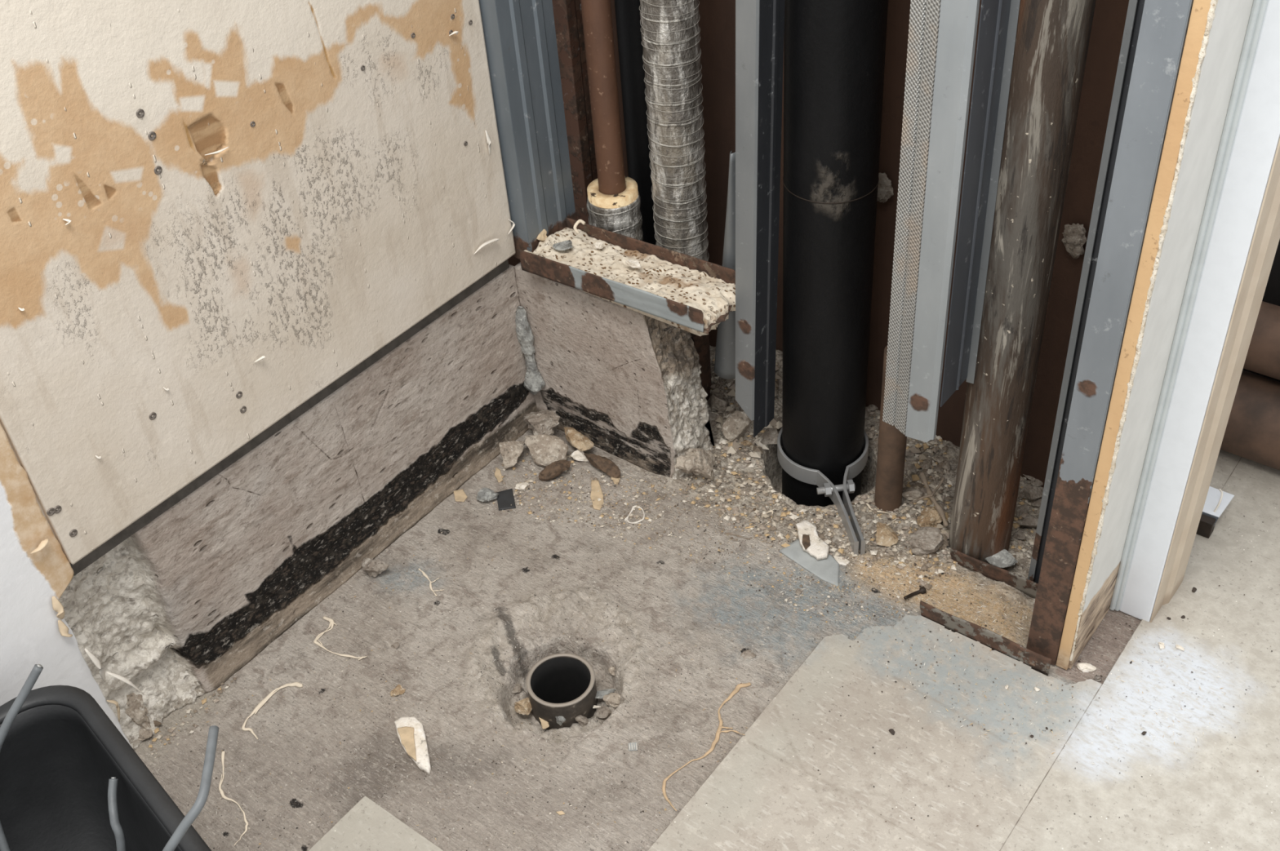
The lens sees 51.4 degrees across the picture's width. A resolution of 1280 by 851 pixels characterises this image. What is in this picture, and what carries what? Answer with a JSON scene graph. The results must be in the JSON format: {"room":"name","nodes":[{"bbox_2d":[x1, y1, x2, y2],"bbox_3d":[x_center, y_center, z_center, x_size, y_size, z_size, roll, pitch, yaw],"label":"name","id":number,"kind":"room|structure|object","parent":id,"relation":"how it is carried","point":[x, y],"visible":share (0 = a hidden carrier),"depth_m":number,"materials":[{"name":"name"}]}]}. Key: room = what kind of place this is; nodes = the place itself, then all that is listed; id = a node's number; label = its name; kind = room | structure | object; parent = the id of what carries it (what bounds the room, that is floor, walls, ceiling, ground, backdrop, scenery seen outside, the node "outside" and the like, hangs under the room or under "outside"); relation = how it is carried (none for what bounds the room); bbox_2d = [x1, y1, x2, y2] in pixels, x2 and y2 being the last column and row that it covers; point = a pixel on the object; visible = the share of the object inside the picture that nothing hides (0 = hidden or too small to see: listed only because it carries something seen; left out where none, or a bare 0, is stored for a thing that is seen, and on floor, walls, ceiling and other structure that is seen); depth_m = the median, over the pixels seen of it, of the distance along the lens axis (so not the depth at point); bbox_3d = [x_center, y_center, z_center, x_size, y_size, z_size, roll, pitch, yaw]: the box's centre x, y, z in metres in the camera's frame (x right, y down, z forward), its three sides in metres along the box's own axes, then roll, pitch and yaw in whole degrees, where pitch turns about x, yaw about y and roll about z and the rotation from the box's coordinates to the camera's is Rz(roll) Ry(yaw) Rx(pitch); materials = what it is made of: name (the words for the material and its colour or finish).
{"room":"bathroom under renovation","nodes":[
{"label":"bathroom under renovation","id":0,"kind":"room"},
{"bbox_2d":[134,345,1279,850],"bbox_3d":[0.146,0.415,1.544,1.950,0.238,2.150,24,48,30],"label":"floor","id":1,"kind":"structure","parent":0,"point":[784,785],"depth_m":1.57,"materials":[{"name":"concrete"}]},
{"bbox_2d":[0,423,144,746],"bbox_3d":[-0.864,-0.024,0.848,0.043,1.600,0.787,24,48,30],"label":"panel","id":2,"kind":"object","parent":1,"relation":"on","point":[35,571],"visible":0.62,"depth_m":1.38,"materials":[{"name":"white paint"}]},
{"bbox_2d":[0,685,211,850],"bbox_3d":[-0.556,0.554,1.175,0.430,0.246,0.524,-33,47,-29],"label":"storage tote","id":3,"kind":"object","parent":1,"relation":"on","point":[60,754],"visible":0.88,"depth_m":1.35,"materials":[{"name":"plastic"}]},
{"bbox_2d":[0,664,43,850],"bbox_3d":[-0.608,0.382,1.303,0.066,0.305,0.154,10,42,17],"label":"cable","id":4,"kind":"object","parent":3,"relation":"in","point":[37,670],"visible":1,"depth_m":1.25,"materials":[{"name":"plastic"}]},
{"bbox_2d":[107,777,126,850],"bbox_3d":[-0.501,0.452,1.294,0.025,0.195,0.127,2,40,9],"label":"cable","id":5,"kind":"object","parent":3,"relation":"in","point":[117,828],"visible":1,"depth_m":1.27,"materials":[{"name":"metal"}]},
{"bbox_2d":[162,725,218,850],"bbox_3d":[-0.405,0.440,1.204,0.058,0.315,0.185,28,50,33],"label":"cable","id":6,"kind":"object","parent":3,"relation":"in","point":[206,781],"visible":1,"depth_m":1.12,"materials":[{"name":"plastic"}]},
{"bbox_2d":[137,728,152,741],"bbox_3d":[-0.596,0.369,1.592,0.028,0.012,0.024,24,48,30],"label":"chunk","id":7,"kind":"object","parent":1,"relation":"on","point":[144,735],"visible":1,"depth_m":1.59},
{"bbox_2d":[218,751,248,846],"bbox_3d":[-0.467,0.424,1.519,0.021,0.003,0.134,-19,42,-17],"label":"root fibre","id":8,"kind":"object","parent":1,"relation":"on","point":[223,753],"visible":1,"depth_m":1.52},
{"bbox_2d":[241,682,302,740],"bbox_3d":[-0.449,0.342,1.615,0.034,0.004,0.090,15,44,23],"label":"root fibre","id":9,"kind":"object","parent":1,"relation":"on","point":[264,701],"visible":1,"depth_m":1.62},
{"bbox_2d":[58,264,537,751],"bbox_3d":[-0.424,0.067,1.734,0.114,0.268,0.741,24,48,30],"label":"concrete curb","id":10,"kind":"object","parent":1,"relation":"on","point":[180,606],"visible":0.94,"depth_m":1.68,"materials":[{"name":"concrete"}]},
{"bbox_2d":[69,259,509,576],"bbox_3d":[-0.430,-0.062,1.642,0.086,0.048,0.706,24,48,30],"label":"gap","id":11,"kind":"object","parent":10,"relation":"on","point":[105,548],"visible":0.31,"depth_m":1.59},
{"bbox_2d":[515,306,545,395],"bbox_3d":[-0.162,-0.106,1.926,0.043,0.155,0.026,24,48,30],"label":"drip","id":12,"kind":"object","parent":10,"relation":"attached to","point":[534,382],"visible":0.99,"depth_m":1.92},
{"bbox_2d":[313,616,366,661],"bbox_3d":[-0.381,0.274,1.689,0.097,0.003,0.041,24,48,30],"label":"root fibre","id":13,"kind":"object","parent":1,"relation":"on","point":[331,621],"visible":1,"depth_m":1.69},
{"bbox_2d":[360,557,389,577],"bbox_3d":[-0.355,0.189,1.771,0.038,0.029,0.026,24,48,30],"label":"chunk","id":14,"kind":"object","parent":1,"relation":"on","point":[373,568],"visible":1,"depth_m":1.76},
{"bbox_2d":[390,684,405,697],"bbox_3d":[-0.296,0.324,1.621,0.017,0.008,0.019,24,48,30],"label":"pebble","id":15,"kind":"object","parent":1,"relation":"on","point":[398,691],"visible":1,"depth_m":1.62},
{"bbox_2d":[394,716,431,775],"bbox_3d":[-0.264,0.373,1.552,0.031,0.011,0.089,-15,41,-12],"label":"plaster piece","id":16,"kind":"object","parent":1,"relation":"on","point":[411,734],"visible":1,"depth_m":1.55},
{"bbox_2d":[417,568,442,596],"bbox_3d":[-0.275,0.205,1.762,0.018,0.003,0.060,-23,43,-20],"label":"root fibre","id":17,"kind":"object","parent":1,"relation":"on","point":[424,575],"visible":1,"depth_m":1.76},
{"bbox_2d":[453,488,467,502],"bbox_3d":[-0.254,0.100,1.886,0.018,0.002,0.027,-12,40,-8],"label":"chip","id":18,"kind":"object","parent":1,"relation":"on","point":[460,495],"visible":1,"depth_m":1.89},
{"bbox_2d":[476,488,498,502],"bbox_3d":[-0.216,0.099,1.873,0.027,0.018,0.028,24,48,30],"label":"chunk","id":19,"kind":"object","parent":1,"relation":"on","point":[485,495],"visible":1,"depth_m":1.87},
{"bbox_2d":[494,467,502,483],"bbox_3d":[-0.204,0.071,1.915,0.010,0.002,0.034,-11,40,-8],"label":"chip","id":20,"kind":"object","parent":1,"relation":"on","point":[497,473],"visible":1,"depth_m":1.91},
{"bbox_2d":[496,488,515,511],"bbox_3d":[-0.189,0.104,1.874,0.024,0.003,0.040,-10,40,-6],"label":"square","id":21,"kind":"object","parent":1,"relation":"on","point":[505,499],"visible":1,"depth_m":1.87,"materials":[{"name":"plastic"}]},
{"bbox_2d":[498,440,524,469],"bbox_3d":[-0.182,0.035,1.927,0.034,0.042,0.059,24,48,30],"label":"chunk","id":22,"kind":"object","parent":1,"relation":"on","point":[511,451],"visible":1,"depth_m":1.91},
{"bbox_2d":[511,684,522,693],"bbox_3d":[-0.153,0.325,1.645,0.015,0.009,0.013,-8,40,-4],"label":"chunk","id":23,"kind":"object","parent":1,"relation":"on","point":[517,688],"visible":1,"depth_m":1.64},
{"bbox_2d":[515,482,528,491],"bbox_3d":[-0.167,0.087,1.889,0.017,0.011,0.018,24,48,30],"label":"chip","id":24,"kind":"object","parent":1,"relation":"on","point":[522,486],"visible":1,"depth_m":1.89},
{"bbox_2d":[514,697,532,715],"bbox_3d":[-0.140,0.341,1.621,0.023,0.015,0.022,24,48,30],"label":"chunk","id":25,"kind":"object","parent":1,"relation":"on","point":[523,707],"visible":0.99,"depth_m":1.62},
{"bbox_2d":[523,409,559,435],"bbox_3d":[-0.143,-0.005,1.945,0.054,0.043,0.056,-11,40,-8],"label":"chunk","id":26,"kind":"object","parent":1,"relation":"on","point":[543,422],"visible":0.98,"depth_m":1.93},
{"bbox_2d":[538,717,549,729],"bbox_3d":[-0.116,0.357,1.608,0.009,0.004,0.026,-15,41,-12],"label":"chip","id":27,"kind":"object","parent":1,"relation":"on","point":[544,725],"visible":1,"depth_m":1.60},
{"bbox_2d":[524,434,568,466],"bbox_3d":[-0.135,0.035,1.926,0.066,0.038,0.049,2,40,8],"label":"chunk","id":28,"kind":"object","parent":1,"relation":"on","point":[544,450],"visible":0.92,"depth_m":1.92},
{"bbox_2d":[538,459,570,481],"bbox_3d":[-0.121,0.063,1.900,0.050,0.026,0.027,-32,47,-29],"label":"shard","id":29,"kind":"object","parent":1,"relation":"on","point":[554,469],"visible":1,"depth_m":1.89},
{"bbox_2d":[555,716,565,726],"bbox_3d":[-0.096,0.352,1.601,0.019,0.019,0.013,24,48,30],"label":"chunk","id":30,"kind":"object","parent":1,"relation":"on","point":[560,720],"visible":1,"depth_m":1.59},
{"bbox_2d":[525,653,597,730],"bbox_3d":[-0.091,0.366,1.661,0.083,0.152,0.083,24,48,30],"label":"drain pipe","id":31,"kind":"object","parent":1,"relation":"on","point":[563,685],"visible":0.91,"depth_m":1.64,"materials":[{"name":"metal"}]},
{"bbox_2d":[551,0,597,224],"bbox_3d":[-0.108,-0.757,1.648,0.037,1.600,0.061,24,48,30],"label":"stud","id":32,"kind":"object","parent":1,"relation":"on","point":[567,14],"visible":0.24,"depth_m":1.86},
{"bbox_2d":[564,426,594,451],"bbox_3d":[-0.093,0.019,1.935,0.027,0.020,0.063,-33,48,-30],"label":"chunk","id":33,"kind":"object","parent":1,"relation":"on","point":[577,440],"visible":1,"depth_m":1.93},
{"bbox_2d":[570,449,588,462],"bbox_3d":[-0.086,0.045,1.924,0.028,0.018,0.020,24,48,30],"label":"chunk","id":34,"kind":"object","parent":1,"relation":"on","point":[578,455],"visible":0.91,"depth_m":1.92,"materials":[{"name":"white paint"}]},
{"bbox_2d":[575,715,588,727],"bbox_3d":[-0.069,0.355,1.599,0.022,0.012,0.012,24,48,30],"label":"chunk","id":35,"kind":"object","parent":1,"relation":"on","point":[582,721],"visible":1,"depth_m":1.60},
{"bbox_2d":[146,349,1037,847],"bbox_3d":[-0.031,0.202,1.720,1.154,0.117,0.650,-29,46,-26],"label":"mortar grit","id":36,"kind":"object","parent":1,"relation":"on","point":[731,448],"visible":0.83,"depth_m":1.82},
{"bbox_2d":[125,693,151,730],"bbox_3d":[-0.606,0.344,1.591,0.043,0.054,0.041,24,48,30],"label":"chunk","id":37,"kind":"object","parent":36,"relation":"on","point":[134,702],"visible":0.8,"depth_m":1.58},
{"bbox_2d":[913,471,949,527],"bbox_3d":[0.393,0.097,1.777,0.070,0.036,0.055,24,48,30],"label":"twig","id":38,"kind":"object","parent":36,"relation":"on","point":[930,494],"visible":1,"depth_m":1.77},
{"bbox_2d":[590,480,604,510],"bbox_3d":[-0.061,0.097,1.869,0.018,0.002,0.063,-10,40,-6],"label":"chip","id":39,"kind":"object","parent":1,"relation":"on","point":[595,486],"visible":1,"depth_m":1.87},
{"bbox_2d":[583,453,620,478],"bbox_3d":[-0.051,0.056,1.904,0.069,0.023,0.024,30,51,35],"label":"shard","id":40,"kind":"object","parent":1,"relation":"on","point":[604,464],"visible":1,"depth_m":1.89},
{"bbox_2d":[595,706,611,719],"bbox_3d":[-0.044,0.347,1.608,0.019,0.009,0.016,24,48,30],"label":"chunk","id":41,"kind":"object","parent":1,"relation":"on","point":[602,713],"visible":1,"depth_m":1.60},
{"bbox_2d":[595,688,616,699],"bbox_3d":[-0.046,0.331,1.626,0.038,0.012,0.014,-15,41,-11],"label":"chunk","id":42,"kind":"object","parent":1,"relation":"on","point":[601,694],"visible":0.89,"depth_m":1.62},
{"bbox_2d":[580,0,643,240],"bbox_3d":[-0.067,-0.662,1.530,0.075,1.600,0.075,19,45,26],"label":"riser pipe","id":43,"kind":"object","parent":1,"relation":"on","point":[614,199],"visible":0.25,"depth_m":1.75,"materials":[{"name":"metal"}]},
{"bbox_2d":[603,693,620,708],"bbox_3d":[-0.032,0.335,1.619,0.027,0.012,0.019,24,48,30],"label":"chunk","id":44,"kind":"object","parent":1,"relation":"on","point":[612,700],"visible":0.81,"depth_m":1.61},
{"bbox_2d":[514,262,715,479],"bbox_3d":[-0.035,-0.089,1.882,0.275,0.268,0.089,24,48,30],"label":"concrete curb","id":45,"kind":"object","parent":1,"relation":"on","point":[628,381],"visible":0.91,"depth_m":1.85,"materials":[{"name":"concrete"}]},
{"bbox_2d":[479,0,576,258],"bbox_3d":[-0.172,-0.756,1.431,0.037,1.315,0.101,24,48,30],"label":"stud","id":46,"kind":"object","parent":45,"relation":"on","point":[520,35],"visible":0.9,"depth_m":1.71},
{"bbox_2d":[0,0,515,564],"bbox_3d":[-0.428,-0.544,1.194,0.025,1.304,0.710,24,48,30],"label":"panel","id":47,"kind":"object","parent":46,"relation":"attached to","point":[213,213],"visible":1,"depth_m":1.40,"materials":[{"name":"white paper"}]},
{"bbox_2d":[518,217,735,336],"bbox_3d":[-0.010,-0.199,1.738,0.309,0.046,0.097,24,48,30],"label":"track","id":48,"kind":"object","parent":45,"relation":"on","point":[692,295],"visible":0.98,"depth_m":1.73,"materials":[{"name":"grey metal"}]},
{"bbox_2d":[536,229,546,241],"bbox_3d":[-0.133,-0.258,1.805,0.018,0.014,0.016,24,48,30],"label":"lump","id":49,"kind":"object","parent":48,"relation":"on","point":[542,236],"visible":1,"depth_m":1.80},
{"bbox_2d":[552,240,572,250],"bbox_3d":[-0.104,-0.242,1.785,0.024,0.012,0.026,24,48,30],"label":"lump","id":50,"kind":"object","parent":48,"relation":"on","point":[565,245],"visible":1,"depth_m":1.78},
{"bbox_2d":[573,219,585,234],"bbox_3d":[-0.081,-0.267,1.788,0.015,0.019,0.013,24,48,30],"label":"scrap","id":51,"kind":"object","parent":48,"relation":"on","point":[578,221],"visible":1,"depth_m":1.79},
{"bbox_2d":[593,241,604,248],"bbox_3d":[-0.055,-0.241,1.781,0.012,0.009,0.012,-29,46,-27],"label":"lump","id":52,"kind":"object","parent":48,"relation":"on","point":[599,245],"visible":1,"depth_m":1.78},
{"bbox_2d":[625,259,640,268],"bbox_3d":[-0.007,-0.211,1.736,0.028,0.009,0.011,24,48,30],"label":"lump","id":53,"kind":"object","parent":48,"relation":"on","point":[633,264],"visible":1,"depth_m":1.73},
{"bbox_2d":[714,151,735,379],"bbox_3d":[0.109,-0.202,1.732,0.050,0.358,0.011,24,48,30],"label":"flange","id":54,"kind":"object","parent":48,"relation":"attached to","point":[725,353],"visible":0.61,"depth_m":1.77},
{"bbox_2d":[628,742,637,751],"bbox_3d":[-0.008,0.370,1.535,0.010,0.004,0.013,-5,40,0],"label":"chip","id":55,"kind":"object","parent":1,"relation":"on","point":[632,746],"visible":1,"depth_m":1.53,"materials":[{"name":"white plastic"}]},
{"bbox_2d":[622,505,644,524],"bbox_3d":[-0.005,0.124,1.831,0.032,0.002,0.034,24,48,30],"label":"root fibre","id":56,"kind":"object","parent":1,"relation":"on","point":[634,506],"visible":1,"depth_m":1.83,"materials":[{"name":"white plant"}]},
{"bbox_2d":[614,0,656,244],"bbox_3d":[-0.019,-0.710,1.599,0.056,1.620,0.056,24,48,30],"label":"vent pipe","id":57,"kind":"object","parent":1,"relation":"on","point":[630,48],"visible":0.28,"depth_m":1.80,"materials":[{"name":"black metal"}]},
{"bbox_2d":[639,0,711,401],"bbox_3d":[0.024,-0.647,1.503,0.073,1.600,0.073,-8,40,-4],"label":"insulated pipe","id":58,"kind":"object","parent":1,"relation":"on","point":[670,31],"visible":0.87,"depth_m":1.69,"materials":[{"name":"metal"}]},
{"bbox_2d":[674,448,715,479],"bbox_3d":[0.082,0.057,1.869,0.050,0.058,0.068,24,48,30],"label":"chunk","id":59,"kind":"object","parent":1,"relation":"on","point":[701,462],"visible":1,"depth_m":1.85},
{"bbox_2d":[662,682,751,811],"bbox_3d":[0.084,0.366,1.530,0.050,0.008,0.197,24,48,30],"label":"root fibre","id":60,"kind":"object","parent":1,"relation":"on","point":[739,686],"visible":1,"depth_m":1.54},
{"bbox_2d":[708,413,717,428],"bbox_3d":[0.094,-0.009,1.965,0.043,0.020,0.026,1,40,7],"label":"chunk","id":61,"kind":"object","parent":1,"relation":"on","point":[713,417],"visible":0.27,"depth_m":1.96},
{"bbox_2d":[208,470,1225,848],"bbox_3d":[0.087,0.263,1.682,1.220,0.049,0.616,-3,40,3],"label":"wood shavings","id":62,"kind":"object","parent":1,"relation":"on","point":[577,470],"visible":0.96,"depth_m":1.68},
{"bbox_2d":[708,391,728,411],"bbox_3d":[0.115,-0.036,1.962,0.024,0.031,0.035,-11,40,-7],"label":"chunk","id":63,"kind":"object","parent":1,"relation":"on","point":[717,402],"visible":1,"depth_m":1.95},
{"bbox_2d":[197,385,1272,850],"bbox_3d":[0.141,0.297,1.586,1.051,0.109,1.062,24,48,30],"label":"dark grit","id":64,"kind":"object","parent":1,"relation":"on","point":[753,509],"visible":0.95,"depth_m":1.71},
{"bbox_2d":[720,410,751,442],"bbox_3d":[0.139,-0.001,1.926,0.046,0.044,0.032,-16,41,-13],"label":"chunk","id":65,"kind":"object","parent":1,"relation":"on","point":[737,423],"visible":0.95,"depth_m":1.91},
{"bbox_2d":[740,649,756,659],"bbox_3d":[0.133,0.281,1.629,0.018,0.006,0.016,24,48,30],"label":"pebble","id":66,"kind":"object","parent":1,"relation":"on","point":[747,655],"visible":1,"depth_m":1.63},
{"bbox_2d":[735,0,784,437],"bbox_3d":[0.124,-0.575,1.340,0.068,1.515,0.054,24,48,30],"label":"stud","id":67,"kind":"object","parent":1,"relation":"on","point":[759,24],"visible":1,"depth_m":1.58,"materials":[{"name":"metal"}]},
{"bbox_2d":[753,436,768,446],"bbox_3d":[0.177,0.024,1.920,0.018,0.013,0.019,-29,45,-26],"label":"chip","id":68,"kind":"object","parent":1,"relation":"on","point":[757,440],"visible":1,"depth_m":1.92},
{"bbox_2d":[760,427,777,444],"bbox_3d":[0.187,0.016,1.919,0.029,0.018,0.030,-4,40,1],"label":"chunk","id":69,"kind":"object","parent":1,"relation":"on","point":[770,436],"visible":0.96,"depth_m":1.91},
{"bbox_2d":[778,538,839,586],"bbox_3d":[0.229,0.177,1.743,0.097,0.004,0.045,24,49,30],"label":"shard","id":70,"kind":"object","parent":1,"relation":"on","point":[827,570],"visible":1,"depth_m":1.74},
{"bbox_2d":[795,520,829,560],"bbox_3d":[0.226,0.151,1.762,0.032,0.008,0.072,-15,41,-12],"label":"plaster piece","id":71,"kind":"object","parent":70,"relation":"on","point":[810,542],"visible":1,"depth_m":1.75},
{"bbox_2d":[802,534,810,550],"bbox_3d":[0.219,0.154,1.755,0.010,0.002,0.029,-3,40,3],"label":"hole","id":72,"kind":"object","parent":71,"relation":"on","point":[806,538],"depth_m":1.75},
{"bbox_2d":[782,0,888,506],"bbox_3d":[0.211,-0.539,1.417,0.115,1.680,0.115,19,45,26],"label":"pipe","id":73,"kind":"object","parent":1,"relation":"on","point":[834,51],"visible":0.96,"depth_m":1.60,"materials":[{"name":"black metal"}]},
{"bbox_2d":[777,428,868,555],"bbox_3d":[0.270,0.078,1.837,0.128,0.032,0.259,-8,40,-4],"label":"clamp","id":74,"kind":"object","parent":73,"relation":"attached to","point":[809,476],"visible":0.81,"depth_m":1.82,"materials":[{"name":"metal"}]},
{"bbox_2d":[832,555,849,566],"bbox_3d":[0.262,0.177,1.741,0.024,0.003,0.014,24,48,30],"label":"plaster piece","id":75,"kind":"object","parent":1,"relation":"on","point":[845,562],"visible":1,"depth_m":1.74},
{"bbox_2d":[864,429,875,438],"bbox_3d":[0.328,0.011,1.907,0.021,0.010,0.016,24,48,30],"label":"chunk","id":76,"kind":"object","parent":1,"relation":"on","point":[869,433],"visible":0.8,"depth_m":1.90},
{"bbox_2d":[866,502,897,534],"bbox_3d":[0.314,0.127,1.788,0.050,0.007,0.050,24,48,30],"label":"root fibre","id":77,"kind":"object","parent":1,"relation":"on","point":[867,504],"visible":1,"depth_m":1.80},
{"bbox_2d":[875,522,897,546],"bbox_3d":[0.327,0.144,1.763,0.029,0.013,0.041,2,40,9],"label":"chunk","id":78,"kind":"object","parent":1,"relation":"on","point":[886,536],"visible":1,"depth_m":1.76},
{"bbox_2d":[874,346,912,511],"bbox_3d":[0.331,0.015,1.740,0.036,0.282,0.036,24,48,30],"label":"conduit","id":79,"kind":"object","parent":1,"relation":"on","point":[891,448],"visible":0.62,"depth_m":1.75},
{"bbox_2d":[904,463,916,475],"bbox_3d":[0.380,0.059,1.859,0.022,0.010,0.016,24,48,30],"label":"chunk","id":80,"kind":"object","parent":1,"relation":"on","point":[912,467],"visible":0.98,"depth_m":1.85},
{"bbox_2d":[902,487,924,500],"bbox_3d":[0.369,0.093,1.812,0.032,0.020,0.022,24,48,30],"label":"chunk","id":81,"kind":"object","parent":1,"relation":"on","point":[910,494],"visible":0.88,"depth_m":1.81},
{"bbox_2d":[903,586,926,599],"bbox_3d":[0.347,0.213,1.683,0.033,0.010,0.009,-20,42,-18],"label":"nail","id":82,"kind":"object","parent":1,"relation":"on","point":[922,590],"visible":1,"depth_m":1.68,"materials":[{"name":"metal"}]},
{"bbox_2d":[909,526,943,555],"bbox_3d":[0.372,0.152,1.740,0.043,0.024,0.046,24,48,30],"label":"chunk","id":83,"kind":"object","parent":1,"relation":"on","point":[926,540],"visible":1,"depth_m":1.73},
{"bbox_2d":[920,457,933,469],"bbox_3d":[0.401,0.052,1.862,0.018,0.010,0.031,24,48,30],"label":"chunk","id":84,"kind":"object","parent":1,"relation":"on","point":[928,463],"visible":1,"depth_m":1.86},
{"bbox_2d":[915,506,945,528],"bbox_3d":[0.386,0.124,1.773,0.036,0.027,0.038,24,48,30],"label":"chunk","id":85,"kind":"object","parent":1,"relation":"on","point":[930,517],"visible":0.9,"depth_m":1.76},
{"bbox_2d":[933,455,944,462],"bbox_3d":[0.420,0.047,1.865,0.016,0.008,0.014,24,48,30],"label":"chunk","id":86,"kind":"object","parent":1,"relation":"on","point":[939,459],"visible":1,"depth_m":1.86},
{"bbox_2d":[938,458,951,471],"bbox_3d":[0.427,0.053,1.855,0.019,0.008,0.021,24,48,30],"label":"chunk","id":87,"kind":"object","parent":1,"relation":"on","point":[946,465],"visible":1,"depth_m":1.85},
{"bbox_2d":[920,547,1051,675],"bbox_3d":[0.441,0.225,1.641,0.182,0.032,0.110,24,48,30],"label":"floor track","id":88,"kind":"object","parent":1,"relation":"on","point":[1041,664],"visible":0.84,"depth_m":1.63,"materials":[{"name":"metal"}]},
{"bbox_2d":[985,549,1017,568],"bbox_3d":[0.464,0.177,1.706,0.033,0.025,0.030,-17,41,-15],"label":"chunk","id":89,"kind":"object","parent":1,"relation":"on","point":[1002,559],"visible":0.94,"depth_m":1.70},
{"bbox_2d":[1012,529,1026,540],"bbox_3d":[0.499,0.144,1.744,0.018,0.012,0.012,24,48,30],"label":"chunk","id":90,"kind":"object","parent":1,"relation":"on","point":[1019,535],"visible":1,"depth_m":1.74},
{"bbox_2d":[948,0,1096,564],"bbox_3d":[0.394,-0.448,1.243,0.078,1.620,0.078,24,48,30],"label":"pipe","id":91,"kind":"object","parent":1,"relation":"on","point":[1052,39],"visible":0.96,"depth_m":1.43,"materials":[{"name":"metal"}]},
{"bbox_2d":[940,0,1020,407],"bbox_3d":[0.324,-0.537,1.117,0.010,1.315,0.067,24,48,30],"label":"stud","id":92,"kind":"object","parent":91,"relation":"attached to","point":[998,19],"visible":1,"depth_m":1.37,"materials":[{"name":"metal"}]},
{"bbox_2d":[882,0,979,442],"bbox_3d":[0.269,-0.513,1.127,0.070,1.357,0.017,24,48,30],"label":"stud","id":93,"kind":"object","parent":92,"relation":"attached to","point":[957,28],"visible":1,"depth_m":1.36,"materials":[{"name":"metal"}]},
{"bbox_2d":[1015,506,1029,517],"bbox_3d":[0.512,0.116,1.782,0.018,0.012,0.018,-2,40,3],"label":"chunk","id":94,"kind":"object","parent":1,"relation":"on","point":[1020,510],"visible":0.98,"depth_m":1.78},
{"bbox_2d":[1019,514,1038,528],"bbox_3d":[0.515,0.127,1.756,0.027,0.024,0.019,5,41,12],"label":"chunk","id":95,"kind":"object","parent":1,"relation":"on","point":[1029,521],"visible":0.84,"depth_m":1.75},
{"bbox_2d":[1017,485,1042,500],"bbox_3d":[0.523,0.093,1.789,0.034,0.028,0.023,24,48,30],"label":"chunk","id":96,"kind":"object","parent":1,"relation":"on","point":[1029,492],"visible":0.98,"depth_m":1.78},
{"bbox_2d":[1029,479,1043,486],"bbox_3d":[0.544,0.077,1.824,0.020,0.011,0.014,-11,40,-7],"label":"chunk","id":97,"kind":"object","parent":1,"relation":"on","point":[1037,482],"visible":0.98,"depth_m":1.82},
{"bbox_2d":[1031,497,1042,507],"bbox_3d":[0.533,0.101,1.789,0.017,0.011,0.022,24,48,30],"label":"chunk","id":98,"kind":"object","parent":1,"relation":"on","point":[1036,503],"visible":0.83,"depth_m":1.78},
{"bbox_2d":[1076,662,1096,672],"bbox_3d":[0.530,0.287,1.579,0.021,0.009,0.012,-3,40,2],"label":"chip","id":99,"kind":"object","parent":1,"relation":"on","point":[1084,668],"visible":1,"depth_m":1.58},
{"bbox_2d":[1026,0,1193,665],"bbox_3d":[0.441,-0.369,1.124,0.082,1.596,0.106,24,48,30],"label":"stud","id":100,"kind":"object","parent":1,"relation":"on","point":[1155,32],"visible":0.73,"depth_m":1.29,"materials":[{"name":"metal"}]},
{"bbox_2d":[1195,486,1234,538],"bbox_3d":[0.744,0.113,1.741,0.038,0.028,0.067,24,48,30],"label":"metal bracket","id":101,"kind":"object","parent":1,"relation":"on","point":[1209,518],"visible":0.74,"depth_m":1.73,"materials":[{"name":"white metal"}]},
{"bbox_2d":[1213,488,1222,512],"bbox_3d":[0.750,0.098,1.724,0.007,0.022,0.027,15,44,22],"label":"wire","id":102,"kind":"object","parent":101,"relation":"on","point":[1220,490],"visible":1,"depth_m":1.72,"materials":[{"name":"plastic"}]},
{"bbox_2d":[1220,370,1279,470],"bbox_3d":[1.087,0.099,1.659,0.750,0.112,0.112,24,48,30],"label":"pipe","id":103,"kind":"object","parent":1,"relation":"on","point":[1252,431],"visible":0.64,"depth_m":1.77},
{"bbox_2d":[1243,301,1279,380],"bbox_3d":[1.100,0.000,1.611,0.750,0.092,0.092,24,48,30],"label":"pipe","id":104,"kind":"object","parent":103,"relation":"on","point":[1263,356],"visible":0.57,"depth_m":1.74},
{"bbox_2d":[507,0,1128,488],"bbox_3d":[0.168,-0.666,1.543,1.172,1.640,0.018,24,48,30],"label":"wall","id":105,"kind":"structure","parent":0,"point":[717,22],"depth_m":1.72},
{"bbox_2d":[877,172,893,203],"bbox_3d":[0.305,-0.305,1.702,0.045,0.045,0.008,24,48,30],"label":"scrap","id":106,"kind":"object","parent":105,"relation":"attached to","point":[885,190],"visible":0.6,"depth_m":1.69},
{"bbox_2d":[1061,222,1087,258],"bbox_3d":[0.512,-0.218,1.571,0.030,0.048,0.010,24,48,30],"label":"scrap","id":107,"kind":"object","parent":105,"relation":"attached to","point":[1074,238],"visible":1,"depth_m":1.57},
{"bbox_2d":[1055,0,1253,670],"bbox_3d":[0.524,-0.389,1.141,0.019,1.598,0.247,24,48,30],"label":"wall","id":108,"kind":"structure","parent":0,"point":[1216,31],"depth_m":1.27,"materials":[{"name":"paint"}]},
{"bbox_2d":[1109,0,1279,622],"bbox_3d":[0.581,-0.401,1.150,0.058,1.599,0.099,24,48,30],"label":"door frame","id":109,"kind":"structure","parent":108,"relation":"in","point":[1238,237],"depth_m":1.36,"materials":[{"name":"white wood"}]},
{"bbox_2d":[1242,239,1279,382],"bbox_3d":[1.136,-0.148,1.574,0.800,0.640,0.020,24,48,30],"label":"wall","id":110,"kind":"structure","parent":0,"point":[1272,293],"depth_m":1.80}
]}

